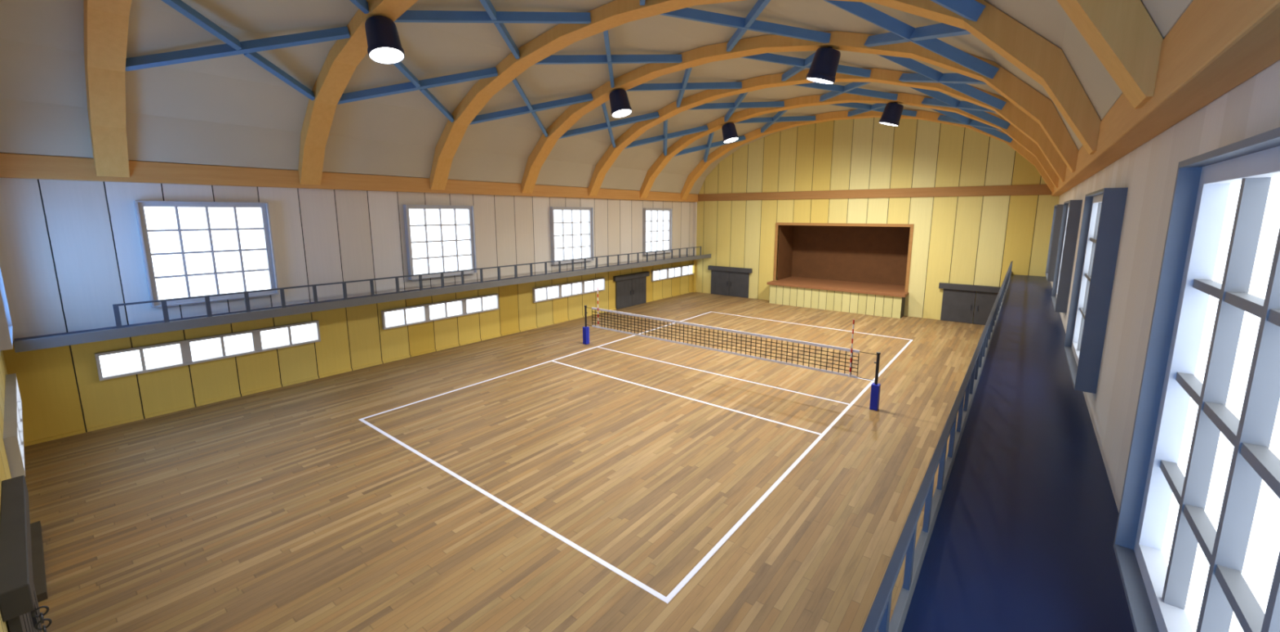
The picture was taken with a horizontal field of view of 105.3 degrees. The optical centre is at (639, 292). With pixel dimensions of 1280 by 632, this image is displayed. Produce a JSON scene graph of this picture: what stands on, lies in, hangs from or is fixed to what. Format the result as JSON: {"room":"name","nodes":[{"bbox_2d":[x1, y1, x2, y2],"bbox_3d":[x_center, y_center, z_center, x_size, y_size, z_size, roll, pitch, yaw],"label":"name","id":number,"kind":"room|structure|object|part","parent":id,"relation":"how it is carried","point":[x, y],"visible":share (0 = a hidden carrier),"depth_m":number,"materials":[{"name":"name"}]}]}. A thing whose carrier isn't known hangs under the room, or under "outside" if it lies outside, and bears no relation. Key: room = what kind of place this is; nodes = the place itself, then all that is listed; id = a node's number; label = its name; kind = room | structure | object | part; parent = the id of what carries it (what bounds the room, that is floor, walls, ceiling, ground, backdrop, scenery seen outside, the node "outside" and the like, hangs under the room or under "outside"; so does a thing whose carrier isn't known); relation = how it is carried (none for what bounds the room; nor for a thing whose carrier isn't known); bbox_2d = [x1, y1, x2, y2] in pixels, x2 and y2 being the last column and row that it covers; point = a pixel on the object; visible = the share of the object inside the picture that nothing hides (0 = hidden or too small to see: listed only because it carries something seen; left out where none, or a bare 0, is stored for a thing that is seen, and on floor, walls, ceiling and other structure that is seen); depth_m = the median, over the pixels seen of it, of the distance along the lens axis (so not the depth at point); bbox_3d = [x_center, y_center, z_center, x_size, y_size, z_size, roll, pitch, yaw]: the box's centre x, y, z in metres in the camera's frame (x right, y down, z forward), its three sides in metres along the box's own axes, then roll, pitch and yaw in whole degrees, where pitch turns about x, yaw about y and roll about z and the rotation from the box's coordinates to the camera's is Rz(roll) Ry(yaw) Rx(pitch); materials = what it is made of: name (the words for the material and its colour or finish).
{"room":"school gymnasium","nodes":[
{"label":"school gymnasium","id":0,"kind":"room"},
{"bbox_2d":[0,350,11,631],"bbox_3d":[-6.367,-0.602,4.279,17.050,9.510,0.150,7,12,38],"label":"wall","id":1,"kind":"structure","parent":0,"point":[5,473],"depth_m":6.75,"materials":[{"name":"yellow wood"}]},
{"bbox_2d":[0,268,13,350],"bbox_3d":[-11.303,-0.414,8.479,2.500,2.480,0.200,7,12,38],"label":"window","id":2,"kind":"structure","parent":1,"relation":"in","point":[6,324],"depth_m":7.94,"materials":[{"name":"paint"}]},
{"bbox_2d":[3,373,25,478],"bbox_3d":[-10.574,2.114,8.253,4.420,0.620,0.120,7,12,38],"label":"window","id":3,"kind":"structure","parent":1,"relation":"in","point":[13,430],"depth_m":7.51,"materials":[{"name":"glass"}]},
{"bbox_2d":[0,475,41,631],"bbox_3d":[-6.366,3.197,5.098,2.840,1.723,0.170,7,12,38],"label":"door","id":4,"kind":"structure","parent":1,"relation":"in","point":[18,596],"depth_m":4.59,"materials":[{"name":"black metal"}]},
{"bbox_3d":[-5.900,3.390,4.704,1.228,1.468,0.069,7,12,38],"label":"panel","id":5,"kind":"part","parent":4,"relation":"part of","materials":[{"name":"grey metal"}]},
{"bbox_3d":[-6.268,3.340,5.051,0.036,0.240,0.026,7,12,38],"label":"handle","id":6,"kind":"part","parent":4,"relation":"part of","materials":[{"name":"black metal"}]},
{"bbox_3d":[-6.883,3.267,5.469,1.228,1.468,0.069,7,12,38],"label":"panel","id":7,"kind":"part","parent":4,"relation":"part of","materials":[{"name":"grey metal"}]},
{"bbox_2d":[31,605,52,631],"bbox_3d":[-5.207,2.863,4.259,0.072,0.281,0.073,-1,9,-7],"label":"chain","id":8,"kind":"object","parent":4,"relation":"hanging from","point":[42,617],"visible":1,"depth_m":4.25,"materials":[{"name":"black metal"}]},
{"bbox_2d":[0,177,693,442],"bbox_3d":[-4.887,-1.390,20.116,0.150,6.020,26.730,7,12,38],"label":"wall","id":9,"kind":"structure","parent":0,"point":[71,251],"depth_m":13.50,"materials":[{"name":"yellow wood"}]},
{"bbox_2d":[133,200,279,307],"bbox_3d":[-10.776,-1.035,12.326,0.200,2.480,2.500,7,12,38],"label":"window","id":10,"kind":"structure","parent":9,"relation":"in","point":[189,249],"depth_m":12.26,"materials":[{"name":"glass"}]},
{"bbox_2d":[94,320,320,380],"bbox_3d":[-10.842,1.397,12.700,0.120,0.620,4.420,7,12,38],"label":"window","id":11,"kind":"structure","parent":9,"relation":"in","point":[112,364],"depth_m":12.38,"materials":[{"name":"glass"}]},
{"bbox_2d":[0,152,698,201],"bbox_3d":[-4.726,-4.110,19.548,0.260,0.470,26.430,7,12,38],"label":"beam","id":12,"kind":"structure","parent":9,"relation":"attached to","point":[16,166],"depth_m":12.79,"materials":[{"name":"brown wood"}]},
{"bbox_2d":[23,290,692,446],"bbox_3d":[-4.810,1.556,20.530,0.045,0.070,26.430,7,12,38],"label":"baseboard","id":13,"kind":"structure","parent":9,"relation":"attached to","point":[82,431],"depth_m":13.58,"materials":[{"name":"wood"}]},
{"bbox_2d":[13,246,711,352],"bbox_3d":[-4.291,-0.916,19.829,1.230,0.735,26.255,7,12,38],"label":"walkway","id":14,"kind":"object","parent":9,"relation":"attached to","point":[58,340],"visible":1,"depth_m":13.00,"materials":[{"name":"grey paint"}]},
{"bbox_3d":[-3.762,-1.214,19.497,0.052,0.040,23.740,7,12,38],"label":"handrail","id":15,"kind":"part","parent":14,"relation":"part of","materials":[{"name":"metal"}]},
{"bbox_2d":[403,204,477,279],"bbox_3d":[-6.930,-1.812,17.139,0.200,2.480,2.500,7,12,38],"label":"window","id":16,"kind":"structure","parent":9,"relation":"in","point":[439,237],"depth_m":17.11,"materials":[{"name":"glass"}]},
{"bbox_2d":[381,293,499,329],"bbox_3d":[-6.970,0.615,17.544,0.120,0.620,4.420,7,12,38],"label":"window","id":17,"kind":"structure","parent":9,"relation":"in","point":[420,313],"depth_m":17.32,"materials":[{"name":"glass"}]},
{"bbox_2d":[532,277,604,302],"bbox_3d":[-3.130,-0.160,22.349,0.120,0.620,4.420,7,12,38],"label":"window","id":18,"kind":"structure","parent":9,"relation":"in","point":[544,293],"depth_m":22.17,"materials":[{"name":"glass"}]},
{"bbox_2d":[549,206,594,264],"bbox_3d":[-3.024,-2.600,22.026,0.200,2.480,2.500,7,12,38],"label":"window","id":19,"kind":"structure","parent":9,"relation":"in","point":[571,228],"depth_m":22.03,"materials":[{"name":"glass"}]},
{"bbox_3d":[-3.097,-2.609,22.082,0.010,2.210,2.230,7,12,38],"label":"glass","id":20,"kind":"part","parent":19,"relation":"part of","materials":[{"name":"white glass"}]},
{"bbox_2d":[613,271,649,309],"bbox_3d":[-0.416,-0.143,25.795,0.170,1.723,2.840,7,12,38],"label":"door","id":21,"kind":"structure","parent":9,"relation":"in","point":[631,288],"depth_m":25.70,"materials":[{"name":"black metal"}]},
{"bbox_3d":[-0.835,0.057,25.355,0.069,1.468,1.228,7,12,38],"label":"panel","id":22,"kind":"part","parent":21,"relation":"part of","materials":[{"name":"grey metal"}]},
{"bbox_3d":[-0.060,-0.099,26.326,0.069,1.468,1.228,7,12,38],"label":"panel","id":23,"kind":"part","parent":21,"relation":"part of","materials":[{"name":"grey metal"}]},
{"bbox_2d":[642,208,672,254],"bbox_3d":[0.990,-3.411,27.048,0.200,2.480,2.500,7,12,38],"label":"window","id":24,"kind":"structure","parent":9,"relation":"in","point":[657,223],"depth_m":27.08,"materials":[{"name":"glass"}]},
{"bbox_3d":[0.917,-3.420,27.105,0.010,2.210,2.230,7,12,38],"label":"glass","id":25,"kind":"part","parent":24,"relation":"part of","materials":[{"name":"white glass"}]},
{"bbox_2d":[651,264,693,281],"bbox_3d":[2.030,-1.202,28.805,0.120,0.620,4.420,7,12,38],"label":"window","id":26,"kind":"structure","parent":9,"relation":"in","point":[683,270],"depth_m":28.59,"materials":[{"name":"glass"}]},
{"bbox_2d":[24,292,985,631],"bbox_3d":[2.624,2.336,16.295,17.350,0.120,29.180,7,12,38],"label":"floor","id":27,"kind":"structure","parent":0,"point":[278,509],"depth_m":8.72,"materials":[{"name":"brown wood"}]},
{"bbox_2d":[360,418,666,600],"bbox_3d":[-3.162,3.463,8.927,8.850,0.003,0.075,7,12,38],"label":"court line","id":28,"kind":"object","parent":27,"relation":"on","point":[567,541],"visible":1,"depth_m":7.76,"materials":[{"name":"white paint"}]},
{"bbox_2d":[358,311,710,420],"bbox_3d":[-1.552,1.990,18.054,0.075,0.003,16.585,7,12,38],"label":"court line","id":29,"kind":"object","parent":27,"relation":"on","point":[708,312],"visible":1,"depth_m":14.63,"materials":[{"name":"white paint"}]},
{"bbox_2d":[582,305,589,344],"bbox_3d":[-2.029,1.206,18.309,0.182,1.470,0.182,7,12,38],"label":"net post","id":30,"kind":"object","parent":27,"relation":"on","point":[585,329],"visible":1,"depth_m":18.29,"materials":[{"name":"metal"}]},
{"bbox_2d":[551,360,821,435],"bbox_3d":[0.550,2.713,13.571,8.850,0.003,0.075,7,12,38],"label":"court line","id":31,"kind":"object","parent":27,"relation":"on","point":[551,361],"visible":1,"depth_m":12.78,"materials":[{"name":"white paint"}]},
{"bbox_2d":[691,201,697,292],"bbox_3d":[3.375,-2.780,30.204,0.210,5.550,0.210,7,12,38],"label":"post","id":32,"kind":"object","parent":27,"relation":"on","point":[695,203],"visible":0.76,"depth_m":30.11,"materials":[{"name":"yellow wood"}]},
{"bbox_2d":[597,346,849,404],"bbox_3d":[1.918,2.437,15.283,8.850,0.003,0.070,7,12,38],"label":"court line","id":33,"kind":"object","parent":27,"relation":"on","point":[597,347],"visible":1,"depth_m":14.62,"materials":[{"name":"white paint"}]},
{"bbox_2d":[662,339,912,603],"bbox_3d":[5.455,2.870,12.596,0.075,0.003,16.585,7,12,38],"label":"court line","id":34,"kind":"object","parent":27,"relation":"on","point":[722,541],"visible":1,"depth_m":8.25,"materials":[{"name":"white paint"}]},
{"bbox_2d":[713,311,908,339],"bbox_3d":[7.065,1.398,21.723,8.850,0.003,0.075,7,12,38],"label":"court line","id":35,"kind":"object","parent":27,"relation":"on","point":[713,312],"visible":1,"depth_m":21.31,"materials":[{"name":"white paint"}]},
{"bbox_2d":[766,280,908,318],"bbox_3d":[9.857,0.276,25.045,6.760,1.160,0.880,7,12,38],"label":"stage","id":36,"kind":"object","parent":27,"relation":"on","point":[883,303],"visible":1,"depth_m":24.52,"materials":[{"name":"yellow wood"}]},
{"bbox_2d":[869,351,880,410],"bbox_3d":[5.877,2.199,12.151,0.182,1.470,0.182,7,12,38],"label":"net post","id":37,"kind":"object","parent":27,"relation":"on","point":[875,387],"visible":1,"depth_m":12.13,"materials":[{"name":"metal"}]},
{"bbox_2d":[586,306,876,381],"bbox_3d":[1.924,1.364,15.175,9.998,0.735,0.024,7,12,38],"label":"net","id":38,"kind":"object","parent":37,"relation":"attached to","point":[810,344],"visible":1,"depth_m":14.54,"materials":[{"name":"black fabric"}]},
{"bbox_2d":[597,287,598,327],"bbox_3d":[-1.530,0.539,17.762,0.034,1.500,0.034,7,12,38],"label":"antenna","id":39,"kind":"object","parent":38,"relation":"attached to","point":[597,287],"visible":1,"depth_m":17.75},
{"bbox_2d":[848,319,854,376],"bbox_3d":[5.370,1.407,12.386,0.034,1.500,0.034,7,12,38],"label":"antenna","id":40,"kind":"object","parent":38,"relation":"attached to","point":[853,319],"visible":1,"depth_m":12.37,"materials":[{"name":"red plastic"}]},
{"bbox_2d":[0,0,1193,194],"bbox_3d":[1.865,-5.281,14.092,17.350,3.582,26.730,7,12,38],"label":"ceiling","id":41,"kind":"structure","parent":0,"point":[226,111],"depth_m":11.68,"materials":[{"name":"paint"}]},
{"bbox_2d":[83,0,131,177],"bbox_3d":[-5.113,-3.635,5.400,16.600,3.840,0.500,7,12,38],"label":"arch","id":42,"kind":"object","parent":41,"relation":"attached to","point":[106,22],"visible":1,"depth_m":9.58,"materials":[{"name":"brown wood"}]},
{"bbox_2d":[125,0,350,100],"bbox_3d":[-8.268,-5.081,10.136,2.528,1.217,3.373,7,12,38],"label":"brace","id":43,"kind":"object","parent":42,"relation":"attached to","point":[233,46],"visible":0.92,"depth_m":10.03,"materials":[{"name":"blue paint"}]},
{"bbox_2d":[349,0,368,13],"bbox_3d":[-5.566,-5.631,7.888,2.770,0.514,3.366,7,12,38],"label":"brace","id":44,"kind":"object","parent":42,"relation":"attached to","point":[362,5],"visible":1,"depth_m":9.77,"materials":[{"name":"blue paint"}]},
{"bbox_2d":[297,0,1163,185],"bbox_3d":[-2.762,-4.109,8.341,16.600,3.840,0.500,7,12,38],"label":"arch","id":45,"kind":"object","parent":41,"relation":"attached to","point":[1123,36],"visible":0.86,"depth_m":3.80,"materials":[{"name":"brown wood"}]},
{"bbox_2d":[364,15,404,64],"bbox_3d":[-5.332,-5.300,10.221,0.698,0.854,0.776,-6,11,-31],"label":"ceiling spotlight","id":46,"kind":"object","parent":45,"relation":"hanging from","point":[384,43],"visible":1,"depth_m":10.01,"materials":[{"name":"black metal"}]},
{"bbox_2d":[337,62,497,122],"bbox_3d":[-5.917,-5.555,13.077,2.528,1.217,3.373,7,12,38],"label":"brace","id":47,"kind":"object","parent":45,"relation":"attached to","point":[415,84],"visible":0.76,"depth_m":13.05,"materials":[{"name":"blue paint"}]},
{"bbox_2d":[394,0,591,58],"bbox_3d":[-3.215,-6.106,10.829,2.770,0.514,3.366,7,12,38],"label":"brace","id":48,"kind":"object","parent":45,"relation":"attached to","point":[491,15],"visible":0.85,"depth_m":10.82,"materials":[{"name":"blue paint"}]},
{"bbox_2d":[640,0,644,5],"bbox_3d":[0.089,-5.684,8.257,2.790,0.522,3.366,7,12,38],"label":"brace","id":49,"kind":"object","parent":45,"relation":"attached to","point":[642,2],"visible":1,"depth_m":10.19,"materials":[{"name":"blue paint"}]},
{"bbox_2d":[930,0,986,21],"bbox_3d":[2.806,-4.399,6.292,2.607,1.312,3.373,7,12,38],"label":"brace","id":50,"kind":"object","parent":45,"relation":"attached to","point":[971,10],"visible":1,"depth_m":6.79,"materials":[{"name":"blue paint"}]},
{"bbox_2d":[429,0,1101,190],"bbox_3d":[-0.411,-4.584,11.282,16.600,3.840,0.500,7,12,38],"label":"arch","id":51,"kind":"object","parent":41,"relation":"attached to","point":[1041,60],"visible":0.89,"depth_m":7.63,"materials":[{"name":"brown wood"}]},
{"bbox_2d":[469,78,592,137],"bbox_3d":[-3.566,-6.030,16.018,2.528,1.217,3.373,7,12,38],"label":"brace","id":52,"kind":"object","parent":51,"relation":"attached to","point":[532,108],"visible":0.86,"depth_m":15.94,"materials":[{"name":"blue paint"}]},
{"bbox_2d":[534,30,682,87],"bbox_3d":[-0.864,-6.580,13.770,2.770,0.514,3.366,7,12,38],"label":"brace","id":53,"kind":"object","parent":51,"relation":"attached to","point":[609,59],"visible":0.86,"depth_m":13.71,"materials":[{"name":"blue paint"}]},
{"bbox_2d":[659,0,831,51],"bbox_3d":[2.439,-6.159,11.198,2.790,0.522,3.366,7,12,38],"label":"brace","id":54,"kind":"object","parent":51,"relation":"attached to","point":[749,22],"visible":0.92,"depth_m":11.14,"materials":[{"name":"blue paint"}]},
{"bbox_2d":[823,0,999,79],"bbox_3d":[5.157,-4.874,9.233,2.607,1.312,3.373,7,12,38],"label":"brace","id":55,"kind":"object","parent":51,"relation":"attached to","point":[926,37],"visible":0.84,"depth_m":9.12,"materials":[{"name":"blue paint"}]},
{"bbox_2d":[520,31,1078,193],"bbox_3d":[1.939,-5.059,14.223,16.600,3.840,0.500,7,12,38],"label":"arch","id":56,"kind":"object","parent":41,"relation":"attached to","point":[1039,108],"visible":0.82,"depth_m":12.07,"materials":[{"name":"brown wood"}]},
{"bbox_2d":[559,102,659,147],"bbox_3d":[-1.216,-6.505,18.960,2.528,1.217,3.373,7,12,38],"label":"brace","id":57,"kind":"object","parent":56,"relation":"attached to","point":[607,124],"visible":0.86,"depth_m":18.92,"materials":[{"name":"blue paint"}]},
{"bbox_2d":[608,88,631,117],"bbox_3d":[-0.631,-6.250,16.103,0.698,0.854,0.776,-6,11,-31],"label":"ceiling spotlight","id":58,"kind":"object","parent":56,"relation":"hanging from","point":[620,107],"visible":1,"depth_m":15.87,"materials":[{"name":"black metal"}]},
{"bbox_2d":[625,67,742,107],"bbox_3d":[1.486,-7.055,16.712,2.770,0.514,3.366,7,12,38],"label":"brace","id":59,"kind":"object","parent":56,"relation":"attached to","point":[684,86],"visible":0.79,"depth_m":16.69,"materials":[{"name":"blue paint"}]},
{"bbox_2d":[741,52,871,80],"bbox_3d":[4.790,-6.633,14.139,2.790,0.522,3.366,7,12,38],"label":"brace","id":60,"kind":"object","parent":56,"relation":"attached to","point":[799,64],"visible":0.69,"depth_m":14.05,"materials":[{"name":"blue paint"}]},
{"bbox_2d":[805,46,840,84],"bbox_3d":[4.509,-5.598,12.064,0.698,0.854,0.775,-6,11,-31],"label":"ceiling spotlight","id":61,"kind":"object","parent":56,"relation":"hanging from","point":[824,67],"visible":1,"depth_m":11.82,"materials":[{"name":"black metal"}]},
{"bbox_2d":[878,54,1006,110],"bbox_3d":[7.508,-5.349,12.175,2.607,1.312,3.373,7,12,38],"label":"brace","id":62,"kind":"object","parent":56,"relation":"attached to","point":[956,81],"visible":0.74,"depth_m":12.09,"materials":[{"name":"blue paint"}]},
{"bbox_2d":[588,67,1066,195],"bbox_3d":[4.290,-5.533,17.165,16.600,3.840,0.500,7,12,38],"label":"arch","id":63,"kind":"object","parent":41,"relation":"attached to","point":[1010,112],"visible":0.76,"depth_m":15.87,"materials":[{"name":"brown wood"}]},
{"bbox_2d":[625,119,708,155],"bbox_3d":[1.135,-6.979,21.901,2.528,1.217,3.373,7,12,38],"label":"brace","id":64,"kind":"object","parent":63,"relation":"attached to","point":[665,136],"visible":0.86,"depth_m":21.88,"materials":[{"name":"blue paint"}]},
{"bbox_2d":[687,92,784,121],"bbox_3d":[3.837,-7.530,19.653,2.770,0.514,3.366,7,12,38],"label":"brace","id":65,"kind":"object","parent":63,"relation":"attached to","point":[737,104],"visible":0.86,"depth_m":19.65,"materials":[{"name":"blue paint"}]},
{"bbox_2d":[793,82,897,101],"bbox_3d":[7.141,-7.108,17.081,2.790,0.522,3.366,7,12,38],"label":"brace","id":66,"kind":"object","parent":63,"relation":"attached to","point":[851,88],"visible":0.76,"depth_m":17.12,"materials":[{"name":"blue paint"}]},
{"bbox_2d":[908,86,1010,128],"bbox_3d":[9.858,-5.824,15.116,2.607,1.312,3.373,7,12,38],"label":"brace","id":67,"kind":"object","parent":63,"relation":"attached to","point":[940,99],"visible":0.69,"depth_m":15.06,"materials":[{"name":"blue paint"}]},
{"bbox_2d":[640,92,1058,198],"bbox_3d":[6.641,-6.008,20.106,16.600,3.840,0.500,7,12,38],"label":"arch","id":68,"kind":"object","parent":41,"relation":"attached to","point":[1029,145],"visible":0.71,"depth_m":19.23,"materials":[{"name":"brown wood"}]},
{"bbox_2d":[673,131,746,162],"bbox_3d":[3.486,-7.454,24.842,2.528,1.217,3.373,7,12,38],"label":"brace","id":69,"kind":"object","parent":68,"relation":"attached to","point":[709,144],"visible":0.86,"depth_m":24.73,"materials":[{"name":"blue paint"}]},
{"bbox_2d":[721,122,738,142],"bbox_3d":[4.070,-7.199,21.986,0.698,0.854,0.776,-6,11,-31],"label":"ceiling spotlight","id":70,"kind":"object","parent":68,"relation":"hanging from","point":[730,135],"visible":1,"depth_m":21.75,"materials":[{"name":"black metal"}]},
{"bbox_2d":[735,109,815,133],"bbox_3d":[6.188,-8.004,22.594,2.770,0.514,3.366,7,12,38],"label":"brace","id":71,"kind":"object","parent":68,"relation":"attached to","point":[777,117],"visible":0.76,"depth_m":22.61,"materials":[{"name":"blue paint"}]},
{"bbox_2d":[831,102,916,116],"bbox_3d":[9.491,-7.582,20.022,2.790,0.522,3.366,7,12,38],"label":"brace","id":72,"kind":"object","parent":68,"relation":"attached to","point":[861,108],"visible":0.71,"depth_m":19.93,"materials":[{"name":"blue paint"}]},
{"bbox_2d":[878,102,903,126],"bbox_3d":[9.210,-6.547,17.947,0.698,0.854,0.775,-6,11,-31],"label":"ceiling spotlight","id":73,"kind":"object","parent":68,"relation":"hanging from","point":[891,114],"visible":1,"depth_m":17.70,"materials":[{"name":"black metal"}]},
{"bbox_2d":[930,108,1013,142],"bbox_3d":[12.209,-6.298,18.057,2.607,1.312,3.373,7,12,38],"label":"brace","id":74,"kind":"object","parent":68,"relation":"attached to","point":[951,117],"visible":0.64,"depth_m":18.06,"materials":[{"name":"blue paint"}]},
{"bbox_2d":[680,109,1053,199],"bbox_3d":[8.991,-6.482,23.047,16.600,3.840,0.500,7,12,38],"label":"arch","id":75,"kind":"object","parent":41,"relation":"attached to","point":[702,166],"visible":0.69,"depth_m":22.78,"materials":[{"name":"brown wood"}]},
{"bbox_2d":[776,276,905,291],"bbox_3d":[10.826,-0.435,26.216,6.450,0.130,2.308,7,12,38],"label":"floor","id":76,"kind":"structure","parent":0,"point":[794,279],"depth_m":26.07,"materials":[{"name":"brown wood"}]},
{"bbox_2d":[777,225,910,285],"bbox_3d":[10.912,-1.509,26.153,6.650,4.330,2.230,7,12,38],"label":"stage","id":77,"kind":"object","parent":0,"point":[863,254],"depth_m":27.01,"materials":[{"name":"paint"}]},
{"bbox_2d":[695,117,1059,323],"bbox_3d":[10.097,-3.927,24.879,17.050,9.510,0.150,7,12,38],"label":"wall","id":78,"kind":"structure","parent":0,"point":[970,240],"depth_m":23.02,"materials":[{"name":"yellow wood"}]},
{"bbox_2d":[707,265,752,297],"bbox_3d":[5.299,-0.665,29.033,2.840,1.723,0.170,7,12,38],"label":"door","id":79,"kind":"structure","parent":78,"relation":"in","point":[726,281],"depth_m":28.99,"materials":[{"name":"black metal"}]},
{"bbox_3d":[4.833,-0.606,29.468,1.228,1.468,0.069,7,12,38],"label":"panel","id":80,"kind":"part","parent":79,"relation":"part of","materials":[{"name":"grey metal"}]},
{"bbox_3d":[5.816,-0.483,28.702,1.228,1.468,0.069,7,12,38],"label":"panel","id":81,"kind":"part","parent":79,"relation":"part of","materials":[{"name":"grey metal"}]},
{"bbox_2d":[773,222,914,292],"bbox_3d":[10.160,-1.952,25.115,6.730,3.205,0.200,7,12,38],"label":"frame","id":82,"kind":"object","parent":78,"relation":"attached to","point":[911,225],"visible":1,"depth_m":24.17,"materials":[{"name":"brown wood"}]},
{"bbox_2d":[697,184,1052,200],"bbox_3d":[10.029,-4.954,24.626,16.530,0.420,0.070,7,12,38],"label":"beam","id":83,"kind":"structure","parent":78,"relation":"attached to","point":[1020,189],"depth_m":23.07,"materials":[{"name":"brown wood"}]},
{"bbox_2d":[938,282,1000,324],"bbox_3d":[14.814,0.531,21.622,2.840,1.723,0.170,7,12,38],"label":"door","id":84,"kind":"structure","parent":78,"relation":"in","point":[958,304],"depth_m":21.79,"materials":[{"name":"black metal"}]},
{"bbox_3d":[14.348,0.590,22.056,1.228,1.468,0.069,7,12,38],"label":"panel","id":85,"kind":"part","parent":84,"relation":"part of","materials":[{"name":"grey metal"}]},
{"bbox_3d":[15.331,0.713,21.291,1.228,1.468,0.069,7,12,38],"label":"panel","id":86,"kind":"part","parent":84,"relation":"part of","materials":[{"name":"grey metal"}]},
{"bbox_2d":[1050,59,1279,513],"bbox_3d":[8.616,0.307,9.598,0.150,6.020,26.730,7,12,38],"label":"wall","id":87,"kind":"structure","parent":0,"point":[1148,171],"depth_m":4.42,"materials":[{"name":"beige paint"}]},
{"bbox_2d":[861,261,1134,631],"bbox_3d":[8.113,0.643,10.167,1.270,0.735,26.255,7,12,38],"label":"walkway","id":88,"kind":"object","parent":87,"relation":"attached to","point":[1017,534],"visible":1,"depth_m":4.18,"materials":[{"name":"blue paint"}]},
{"bbox_3d":[7.702,0.227,10.568,0.052,0.040,23.740,7,12,38],"label":"handrail","id":89,"kind":"part","parent":88,"relation":"part of","materials":[{"name":"metal"}]},
{"bbox_2d":[1045,204,1063,281],"bbox_3d":[14.218,-1.748,16.744,0.200,2.480,2.500,7,12,38],"label":"window","id":90,"kind":"structure","parent":87,"relation":"in","point":[1058,209],"depth_m":15.87,"materials":[{"name":"glass"}]},
{"bbox_2d":[1051,200,1082,312],"bbox_3d":[10.204,-0.937,11.722,0.200,2.480,2.500,7,12,38],"label":"window","id":91,"kind":"structure","parent":87,"relation":"in","point":[1072,209],"depth_m":10.83,"materials":[{"name":"glass"}]},
{"bbox_3d":[10.239,-0.933,11.694,0.110,2.410,2.430,7,12,38],"label":"sash","id":92,"kind":"part","parent":91,"relation":"part of","materials":[{"name":"paint"}]},
{"bbox_2d":[1063,187,1128,393],"bbox_3d":[6.299,-0.149,6.835,0.200,2.480,2.500,7,12,38],"label":"window","id":93,"kind":"structure","parent":87,"relation":"in","point":[1104,209],"depth_m":5.98,"materials":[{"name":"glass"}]},
{"bbox_3d":[6.334,-0.144,6.808,0.110,2.410,2.430,7,12,38],"label":"sash","id":94,"kind":"part","parent":93,"relation":"part of","materials":[{"name":"paint"}]},
{"bbox_2d":[1051,0,1279,195],"bbox_3d":[8.456,-2.453,9.281,0.260,0.470,26.430,7,12,38],"label":"beam","id":95,"kind":"structure","parent":87,"relation":"attached to","point":[1215,46],"depth_m":2.73,"materials":[{"name":"brown wood"}]},
{"bbox_2d":[1113,127,1279,631],"bbox_3d":[2.452,0.628,2.022,0.200,2.480,2.500,7,12,38],"label":"window","id":96,"kind":"structure","parent":87,"relation":"in","point":[1197,542],"depth_m":2.43,"materials":[{"name":"glass"}]},
{"bbox_3d":[2.525,0.637,1.965,0.010,2.210,2.230,7,12,38],"label":"glass","id":97,"kind":"part","parent":96,"relation":"part of","materials":[{"name":"white glass"}]}
]}

